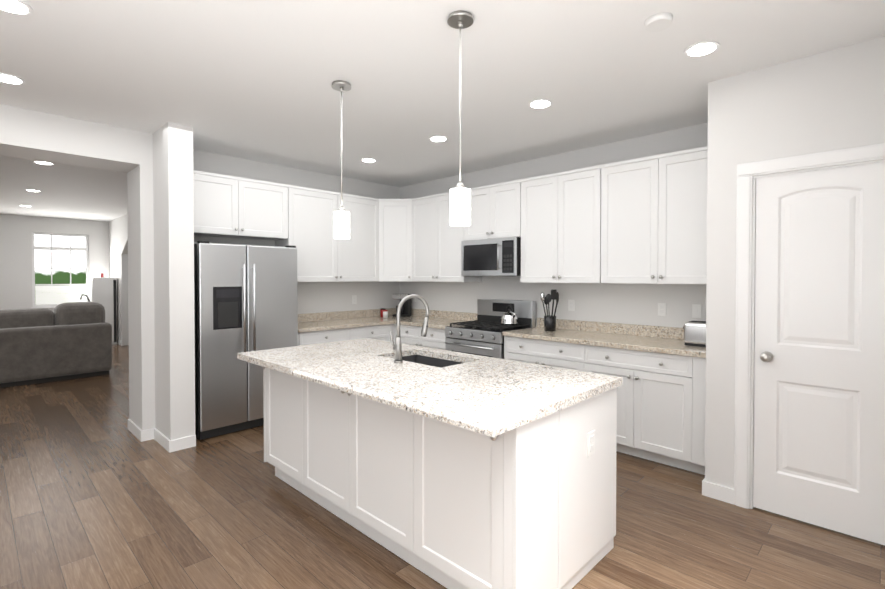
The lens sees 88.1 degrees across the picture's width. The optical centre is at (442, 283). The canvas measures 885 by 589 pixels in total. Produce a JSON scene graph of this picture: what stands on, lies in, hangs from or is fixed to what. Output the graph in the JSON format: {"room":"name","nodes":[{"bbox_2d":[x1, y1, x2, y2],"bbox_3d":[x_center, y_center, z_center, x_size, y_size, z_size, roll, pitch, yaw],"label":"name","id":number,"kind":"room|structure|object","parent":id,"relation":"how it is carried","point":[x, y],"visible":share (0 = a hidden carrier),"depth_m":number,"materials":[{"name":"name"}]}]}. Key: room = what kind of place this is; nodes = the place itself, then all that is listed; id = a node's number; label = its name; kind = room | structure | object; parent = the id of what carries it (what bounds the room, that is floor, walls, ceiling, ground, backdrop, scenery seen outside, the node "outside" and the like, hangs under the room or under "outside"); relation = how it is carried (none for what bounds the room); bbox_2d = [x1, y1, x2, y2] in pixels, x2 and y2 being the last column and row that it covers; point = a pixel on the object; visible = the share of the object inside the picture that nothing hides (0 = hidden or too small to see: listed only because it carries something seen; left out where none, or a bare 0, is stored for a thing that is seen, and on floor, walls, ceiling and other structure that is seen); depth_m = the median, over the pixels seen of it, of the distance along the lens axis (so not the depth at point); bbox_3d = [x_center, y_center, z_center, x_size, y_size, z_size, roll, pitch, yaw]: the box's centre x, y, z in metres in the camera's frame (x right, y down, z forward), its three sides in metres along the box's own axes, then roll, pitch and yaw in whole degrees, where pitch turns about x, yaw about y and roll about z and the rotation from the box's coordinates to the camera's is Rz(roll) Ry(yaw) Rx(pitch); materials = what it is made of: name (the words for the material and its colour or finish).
{"room":"kitchen","nodes":[
{"label":"kitchen","id":0,"kind":"room"},
{"bbox_2d":[0,214,108,311],"bbox_3d":[-10.135,-0.025,8.183,0.120,2.740,7.060,1,1,44],"label":"wall","id":1,"kind":"structure","parent":0,"point":[16,231],"depth_m":9.57,"materials":[{"name":"white paint"}]},
{"bbox_2d":[31,232,88,307],"bbox_3d":[-8.338,-0.284,10.002,0.145,1.609,1.020,1,1,44],"label":"living room window","id":2,"kind":"structure","parent":1,"relation":"in","point":[40,288],"depth_m":9.92,"materials":[{"name":"white"}]},
{"bbox_2d":[0,104,139,172],"bbox_3d":[-4.850,-1.168,2.127,0.480,0.290,5.770,1,1,44],"label":"header beam","id":3,"kind":"structure","parent":0,"point":[36,135],"depth_m":3.71,"materials":[{"name":"white paint"}]},
{"bbox_2d":[109,214,128,345],"bbox_3d":[-4.913,-0.022,7.944,7.700,2.740,0.120,1,1,44],"label":"wall","id":4,"kind":"structure","parent":0,"point":[118,248],"depth_m":9.71,"materials":[{"name":"white paint"}]},
{"bbox_2d":[127,132,154,429],"bbox_3d":[-2.804,0.028,4.247,0.480,2.740,0.100,1,1,44],"label":"wall","id":5,"kind":"structure","parent":0,"point":[141,297],"depth_m":4.10,"materials":[{"name":"white paint"}]},
{"bbox_2d":[128,419,146,441],"bbox_3d":[-2.831,1.351,4.227,0.494,0.095,0.034,1,1,44],"label":"baseboard","id":6,"kind":"structure","parent":5,"relation":"attached to","point":[133,428],"depth_m":4.14,"materials":[{"name":"white wood"}]},
{"bbox_2d":[152,428,172,452],"bbox_3d":[-2.432,1.355,3.964,0.474,0.095,0.014,1,1,44],"label":"baseboard","id":7,"kind":"structure","parent":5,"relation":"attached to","point":[157,435],"depth_m":3.93,"materials":[{"name":"white wood"}]},
{"bbox_2d":[153,122,194,439],"bbox_3d":[-2.538,0.029,4.191,0.940,2.740,0.190,1,1,44],"label":"column","id":8,"kind":"structure","parent":0,"point":[173,222],"depth_m":3.88,"materials":[{"name":"white paint"}]},
{"bbox_2d":[193,149,399,313],"bbox_3d":[-1.712,0.010,5.571,0.200,2.740,2.940,1,1,44],"label":"wall","id":9,"kind":"structure","parent":0,"point":[317,297],"depth_m":5.61,"materials":[{"name":"white paint"}]},
{"bbox_2d":[193,170,288,241],"bbox_3d":[-2.167,-0.775,4.706,0.331,0.583,1.060,1,1,44],"label":"upper cabinet","id":10,"kind":"object","parent":9,"relation":"attached to","point":[227,206],"depth_m":4.60,"materials":[{"name":"white wood"}]},
{"bbox_2d":[275,185,376,281],"bbox_3d":[-1.362,-0.548,5.537,0.331,1.058,1.240,1,1,44],"label":"upper cabinet","id":11,"kind":"object","parent":9,"relation":"attached to","point":[321,257],"depth_m":5.35,"materials":[{"name":"white wood"}]},
{"bbox_2d":[298,308,395,323],"bbox_3d":[-1.283,0.407,5.850,0.024,0.100,1.890,1,1,44],"label":"backsplash","id":12,"kind":"structure","parent":9,"relation":"attached to","point":[372,312],"depth_m":5.80,"materials":[{"name":"beige stone"}]},
{"bbox_2d":[352,295,356,303],"bbox_3d":[-1.155,0.212,5.995,0.009,0.115,0.070,1,1,44],"label":"electrical outlet","id":13,"kind":"object","parent":9,"relation":"attached to","point":[354,299],"visible":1,"depth_m":5.99,"materials":[{"name":"white plastic"}]},
{"bbox_2d":[0,344,884,588],"bbox_3d":[-4.221,1.451,4.013,14.800,0.100,9.300,1,1,44],"label":"floor","id":14,"kind":"structure","parent":0,"point":[95,493],"depth_m":2.66,"materials":[{"name":"brown wood"}]},
{"bbox_2d":[0,302,111,387],"bbox_3d":[-6.393,0.833,6.103,1.062,1.080,3.090,1,1,44],"label":"sofa","id":15,"kind":"object","parent":14,"relation":"on","point":[68,341],"visible":1,"depth_m":6.41,"materials":[{"name":"fabric"}]},
{"bbox_2d":[86,272,116,344],"bbox_3d":[-7.443,0.534,9.987,0.674,1.569,0.430,1,1,44],"label":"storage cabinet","id":16,"kind":"object","parent":14,"relation":"on","point":[103,291],"visible":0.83,"depth_m":9.80,"materials":[{"name":"white wood"}]},
{"bbox_2d":[194,241,297,439],"bbox_3d":[-2.019,0.505,4.551,0.731,1.777,0.930,1,1,44],"label":"fridge","id":17,"kind":"object","parent":14,"relation":"on","point":[245,298],"visible":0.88,"depth_m":4.23,"materials":[{"name":"silver metal"}]},
{"bbox_2d":[298,324,393,345],"bbox_3d":[-1.269,0.941,5.447,0.616,0.878,1.318,1,1,44],"label":"base cabinet","id":18,"kind":"object","parent":14,"relation":"on","point":[380,331],"depth_m":5.19,"materials":[{"name":"white wood"}]},
{"bbox_2d":[298,316,393,331],"bbox_3d":[-1.276,0.482,5.416,0.641,0.040,1.276,1,1,44],"label":"countertop","id":19,"kind":"structure","parent":18,"relation":"on","point":[359,321],"depth_m":5.30,"materials":[{"name":"beige stone"}]},
{"bbox_2d":[400,324,447,349],"bbox_3d":[-0.048,0.939,5.581,0.865,0.878,0.616,1,1,44],"label":"base cabinet","id":20,"kind":"object","parent":14,"relation":"on","point":[435,337],"depth_m":5.32,"materials":[{"name":"white wood"}]},
{"bbox_2d":[370,316,474,327],"bbox_3d":[-0.293,0.477,5.795,1.523,0.040,0.641,1,1,44],"label":"countertop","id":21,"kind":"structure","parent":20,"relation":"on","point":[414,321],"depth_m":5.56,"materials":[{"name":"beige stone"}]},
{"bbox_2d":[380,308,385,316],"bbox_3d":[-0.800,0.394,6.154,0.072,0.115,0.072,1,1,44],"label":"jar","id":22,"kind":"object","parent":21,"relation":"on","point":[381,312],"visible":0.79,"depth_m":6.12,"materials":[{"name":"red"}]},
{"bbox_2d":[383,310,387,317],"bbox_3d":[-0.757,0.403,6.056,0.066,0.100,0.066,1,1,44],"label":"jar","id":23,"kind":"object","parent":21,"relation":"on","point":[385,313],"visible":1,"depth_m":6.03,"materials":[{"name":"white ceramic"}]},
{"bbox_2d":[392,294,411,316],"bbox_3d":[-0.550,0.296,6.217,0.170,0.309,0.200,1,1,44],"label":"coffee maker","id":24,"kind":"object","parent":21,"relation":"on","point":[406,309],"visible":0.81,"depth_m":6.19,"materials":[{"name":"black plastic"}]},
{"bbox_2d":[262,366,621,588],"bbox_3d":[-0.177,0.975,2.892,2.230,0.878,1.009,1,1,44],"label":"kitchen island","id":25,"kind":"object","parent":14,"relation":"on","point":[447,469],"depth_m":2.16,"materials":[{"name":"white wood"}]},
{"bbox_2d":[237,338,621,437],"bbox_3d":[-0.245,0.517,2.840,2.280,0.040,1.120,1,1,44],"label":"island countertop","id":26,"kind":"structure","parent":25,"relation":"on","point":[485,395],"depth_m":2.37,"materials":[{"name":"white stone"}]},
{"bbox_2d":[389,294,429,361],"bbox_3d":[-0.217,0.282,2.946,0.149,0.426,0.245,1,1,44],"label":"faucet","id":27,"kind":"object","parent":26,"relation":"on","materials":[{"name":"silver metal"}]},
{"bbox_2d":[405,354,460,365],"bbox_3d":[-0.103,0.638,3.060,0.668,0.233,0.418,1,1,44],"label":"sink","id":28,"kind":"object","parent":26,"relation":"in","point":[429,359],"depth_m":3.29,"materials":[{"name":"grey metal"}]},
{"bbox_2d":[445,299,535,358],"bbox_3d":[0.496,0.788,4.961,0.762,1.200,0.680,1,1,44],"label":"range","id":29,"kind":"object","parent":14,"relation":"on","point":[481,335],"visible":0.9,"depth_m":4.90,"materials":[{"name":"silver metal"}]},
{"bbox_2d":[501,305,517,324],"bbox_3d":[0.730,0.334,4.896,0.219,0.207,0.184,1,1,44],"label":"kettle","id":30,"kind":"object","parent":29,"relation":"on","point":[509,317],"visible":1,"depth_m":4.84,"materials":[{"name":"silver metal"}]},
{"bbox_2d":[504,336,585,371],"bbox_3d":[1.124,0.955,4.441,0.852,0.878,0.616,1,1,44],"label":"base cabinet","id":31,"kind":"object","parent":14,"relation":"on","point":[541,352],"depth_m":4.18,"materials":[{"name":"white wood"}]},
{"bbox_2d":[586,344,693,471],"bbox_3d":[1.732,0.963,3.850,0.844,0.878,0.616,1,1,44],"label":"base cabinet","id":32,"kind":"object","parent":14,"relation":"on","point":[661,389],"depth_m":3.54,"materials":[{"name":"white wood"}]},
{"bbox_2d":[502,328,705,359],"bbox_3d":[1.470,0.500,4.081,1.843,0.040,0.641,1,1,44],"label":"countertop","id":33,"kind":"structure","parent":32,"relation":"on","point":[561,335],"depth_m":3.91,"materials":[{"name":"beige stone"}]},
{"bbox_2d":[540,290,558,330],"bbox_3d":[1.071,0.266,4.568,0.181,0.414,0.168,1,1,44],"label":"utensil crock","id":34,"kind":"object","parent":33,"relation":"on","point":[549,322],"visible":1,"depth_m":4.52,"materials":[{"name":"black"}]},
{"bbox_2d":[683,321,705,346],"bbox_3d":[2.039,0.393,3.588,0.270,0.186,0.180,1,1,44],"label":"toaster","id":35,"kind":"object","parent":33,"relation":"on","point":[694,333],"visible":0.54,"depth_m":3.55,"materials":[{"name":"silver metal"}]},
{"bbox_2d":[694,356,705,474],"bbox_3d":[2.087,0.967,3.505,0.147,0.878,0.616,1,1,44],"label":"base cabinet","id":36,"kind":"object","parent":14,"relation":"on","point":[699,365],"depth_m":3.30,"materials":[{"name":"white wood"}]},
{"bbox_2d":[0,0,884,221],"bbox_3d":[-4.221,-1.388,3.975,14.800,0.100,9.300,1,1,44],"label":"ceiling","id":37,"kind":"structure","parent":0,"point":[250,79],"depth_m":2.87,"materials":[{"name":"white paint"}]},
{"bbox_2d":[0,72,25,84],"bbox_3d":[-2.807,-1.320,2.949,0.176,0.009,0.176,1,1,44],"label":"recessed light","id":38,"kind":"object","parent":37,"relation":"in","point":[9,78],"visible":0.96,"depth_m":2.95,"materials":[{"name":"white plastic"}]},
{"bbox_2d":[0,0,32,15],"bbox_3d":[-2.039,-1.309,2.147,0.176,0.009,0.176,1,1,44],"label":"recessed light","id":39,"kind":"object","parent":37,"relation":"in","point":[18,7],"visible":1,"depth_m":2.16,"materials":[{"name":"white plastic"}]},
{"bbox_2d":[25,189,40,191],"bbox_3d":[-6.049,-1.371,6.758,0.176,0.009,0.176,1,1,44],"label":"recessed light","id":40,"kind":"object","parent":37,"relation":"in","point":[32,190],"visible":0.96,"depth_m":6.72,"materials":[{"name":"white"}]},
{"bbox_2d":[33,161,53,164],"bbox_3d":[-4.464,-1.349,5.118,0.176,0.009,0.176,1,1,44],"label":"recessed light","id":41,"kind":"object","parent":37,"relation":"in","point":[44,163],"visible":0.92,"depth_m":5.11,"materials":[{"name":"white plastic"}]},
{"bbox_2d":[331,80,350,238],"bbox_3d":[-0.672,-0.813,3.049,0.130,1.025,0.130,1,1,44],"label":"pendant light","id":42,"kind":"object","parent":37,"relation":"hanging from","point":[341,223],"visible":1,"depth_m":3.02,"materials":[{"name":"white glass"}]},
{"bbox_2d":[361,158,376,162],"bbox_3d":[-0.809,-1.348,5.010,0.176,0.009,0.176,1,1,44],"label":"recessed light","id":43,"kind":"object","parent":37,"relation":"in","point":[369,160],"visible":0.98,"depth_m":5.00,"materials":[{"name":"white plastic"}]},
{"bbox_2d":[429,136,447,141],"bbox_3d":[-0.038,-1.337,4.232,0.176,0.009,0.176,1,1,44],"label":"recessed light","id":44,"kind":"object","parent":37,"relation":"in","point":[437,138],"visible":0.98,"depth_m":4.21,"materials":[{"name":"white plastic"}]},
{"bbox_2d":[447,10,472,225],"bbox_3d":[0.088,-0.803,2.268,0.130,1.025,0.130,1,1,44],"label":"pendant light","id":45,"kind":"object","parent":37,"relation":"hanging from","point":[460,196],"visible":0.98,"depth_m":2.24,"materials":[{"name":"white glass"}]},
{"bbox_2d":[528,99,552,108],"bbox_3d":[0.723,-1.326,3.380,0.176,0.009,0.176,1,1,44],"label":"recessed light","id":46,"kind":"object","parent":37,"relation":"in","point":[540,103],"visible":1,"depth_m":3.37,"materials":[{"name":"white plastic"}]},
{"bbox_2d":[644,12,672,31],"bbox_3d":[1.078,-1.300,2.282,0.130,0.030,0.130,1,1,44],"label":"smoke detector","id":47,"kind":"object","parent":37,"relation":"attached to","point":[658,22],"visible":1,"depth_m":2.26,"materials":[{"name":"white plastic"}]},
{"bbox_2d":[684,41,719,56],"bbox_3d":[1.456,-1.315,2.570,0.176,0.009,0.176,1,1,44],"label":"recessed light","id":48,"kind":"object","parent":37,"relation":"in","point":[700,49],"visible":1,"depth_m":2.56,"materials":[{"name":"white plastic"}]},
{"bbox_2d":[399,123,707,327],"bbox_3d":[0.886,0.015,5.179,4.470,2.740,0.120,1,1,44],"label":"wall","id":49,"kind":"structure","parent":0,"point":[636,304],"depth_m":4.59,"materials":[{"name":"white paint"}]},
{"bbox_2d":[377,199,412,281],"bbox_3d":[-0.606,-0.556,5.875,0.311,1.056,0.311,1,1,44],"label":"upper cabinet","id":50,"kind":"object","parent":49,"relation":"attached to","point":[394,216],"depth_m":5.87,"materials":[{"name":"white wood"}]},
{"bbox_2d":[413,192,481,281],"bbox_3d":[0.037,-0.550,5.677,0.900,1.058,0.331,1,1,44],"label":"upper cabinet","id":51,"kind":"object","parent":49,"relation":"attached to","point":[436,243],"depth_m":5.55,"materials":[{"name":"white wood"}]},
{"bbox_2d":[465,179,520,240],"bbox_3d":[0.640,-0.780,5.088,0.770,0.583,0.331,1,1,44],"label":"upper cabinet","id":52,"kind":"object","parent":49,"relation":"attached to","point":[495,208],"depth_m":4.93,"materials":[{"name":"white wood"}]},
{"bbox_2d":[461,237,520,275],"bbox_3d":[0.597,-0.280,5.051,0.740,0.402,0.437,1,1,44],"label":"microwave","id":53,"kind":"object","parent":52,"relation":"attached to","point":[493,257],"visible":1,"depth_m":4.88,"materials":[{"name":"silver metal"}]},
{"bbox_2d":[412,309,683,339],"bbox_3d":[0.871,0.417,5.093,4.116,0.100,0.024,1,1,44],"label":"backsplash","id":54,"kind":"structure","parent":49,"relation":"attached to","point":[579,326],"depth_m":4.46,"materials":[{"name":"beige stone"}]},
{"bbox_2d":[521,165,600,282],"bbox_3d":[1.227,-0.535,4.520,0.858,1.058,0.331,1,1,44],"label":"upper cabinet","id":55,"kind":"object","parent":49,"relation":"attached to","point":[561,211],"depth_m":4.37,"materials":[{"name":"white wood"}]},
{"bbox_2d":[568,300,574,310],"bbox_3d":[1.317,0.222,4.672,0.070,0.114,0.009,1,1,44],"label":"electrical outlet","id":56,"kind":"object","parent":49,"relation":"attached to","point":[571,305],"visible":1,"depth_m":4.67,"materials":[{"name":"white plastic"}]},
{"bbox_2d":[601,146,707,283],"bbox_3d":[1.887,-0.526,3.878,0.983,1.058,0.331,1,1,44],"label":"upper cabinet","id":57,"kind":"object","parent":49,"relation":"attached to","point":[643,220],"depth_m":3.77,"materials":[{"name":"white wood"}]},
{"bbox_2d":[658,303,665,315],"bbox_3d":[1.948,0.231,4.058,0.070,0.114,0.009,1,1,44],"label":"electrical outlet","id":58,"kind":"object","parent":49,"relation":"attached to","point":[661,309],"visible":1,"depth_m":4.05,"materials":[{"name":"white plastic"}]},
{"bbox_2d":[692,304,701,317],"bbox_3d":[2.147,0.233,3.862,0.070,0.114,0.014,1,1,44],"label":"light switch","id":59,"kind":"object","parent":49,"relation":"attached to","point":[696,310],"visible":1,"depth_m":3.86,"materials":[{"name":"white plastic"}]},
{"bbox_2d":[705,36,884,488],"bbox_3d":[2.215,0.049,2.674,1.170,2.740,0.120,1,1,44],"label":"wall","id":60,"kind":"structure","parent":0,"point":[831,100],"depth_m":2.85,"materials":[{"name":"white paint"}]},
{"bbox_2d":[734,143,884,508],"bbox_3d":[2.198,0.334,2.678,0.805,2.170,0.142,1,1,44],"label":"door frame","id":61,"kind":"structure","parent":60,"relation":"attached to","point":[748,174],"depth_m":2.87,"materials":[{"name":"white wood"}]},
{"bbox_2d":[753,162,884,544],"bbox_3d":[2.163,0.376,2.634,0.619,2.063,0.106,1,1,44],"label":"pantry door","id":62,"kind":"structure","parent":60,"relation":"in","point":[819,406],"depth_m":2.64,"materials":[{"name":"white wood"}]},
{"label":"outside","id":63,"kind":"structure","parent":0,"visible":0},
{"bbox_2d":[34,234,85,304],"bbox_3d":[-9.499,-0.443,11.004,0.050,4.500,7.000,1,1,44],"label":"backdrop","id":64,"kind":"structure","parent":63,"point":[60,258],"depth_m":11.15,"materials":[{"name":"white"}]}
]}

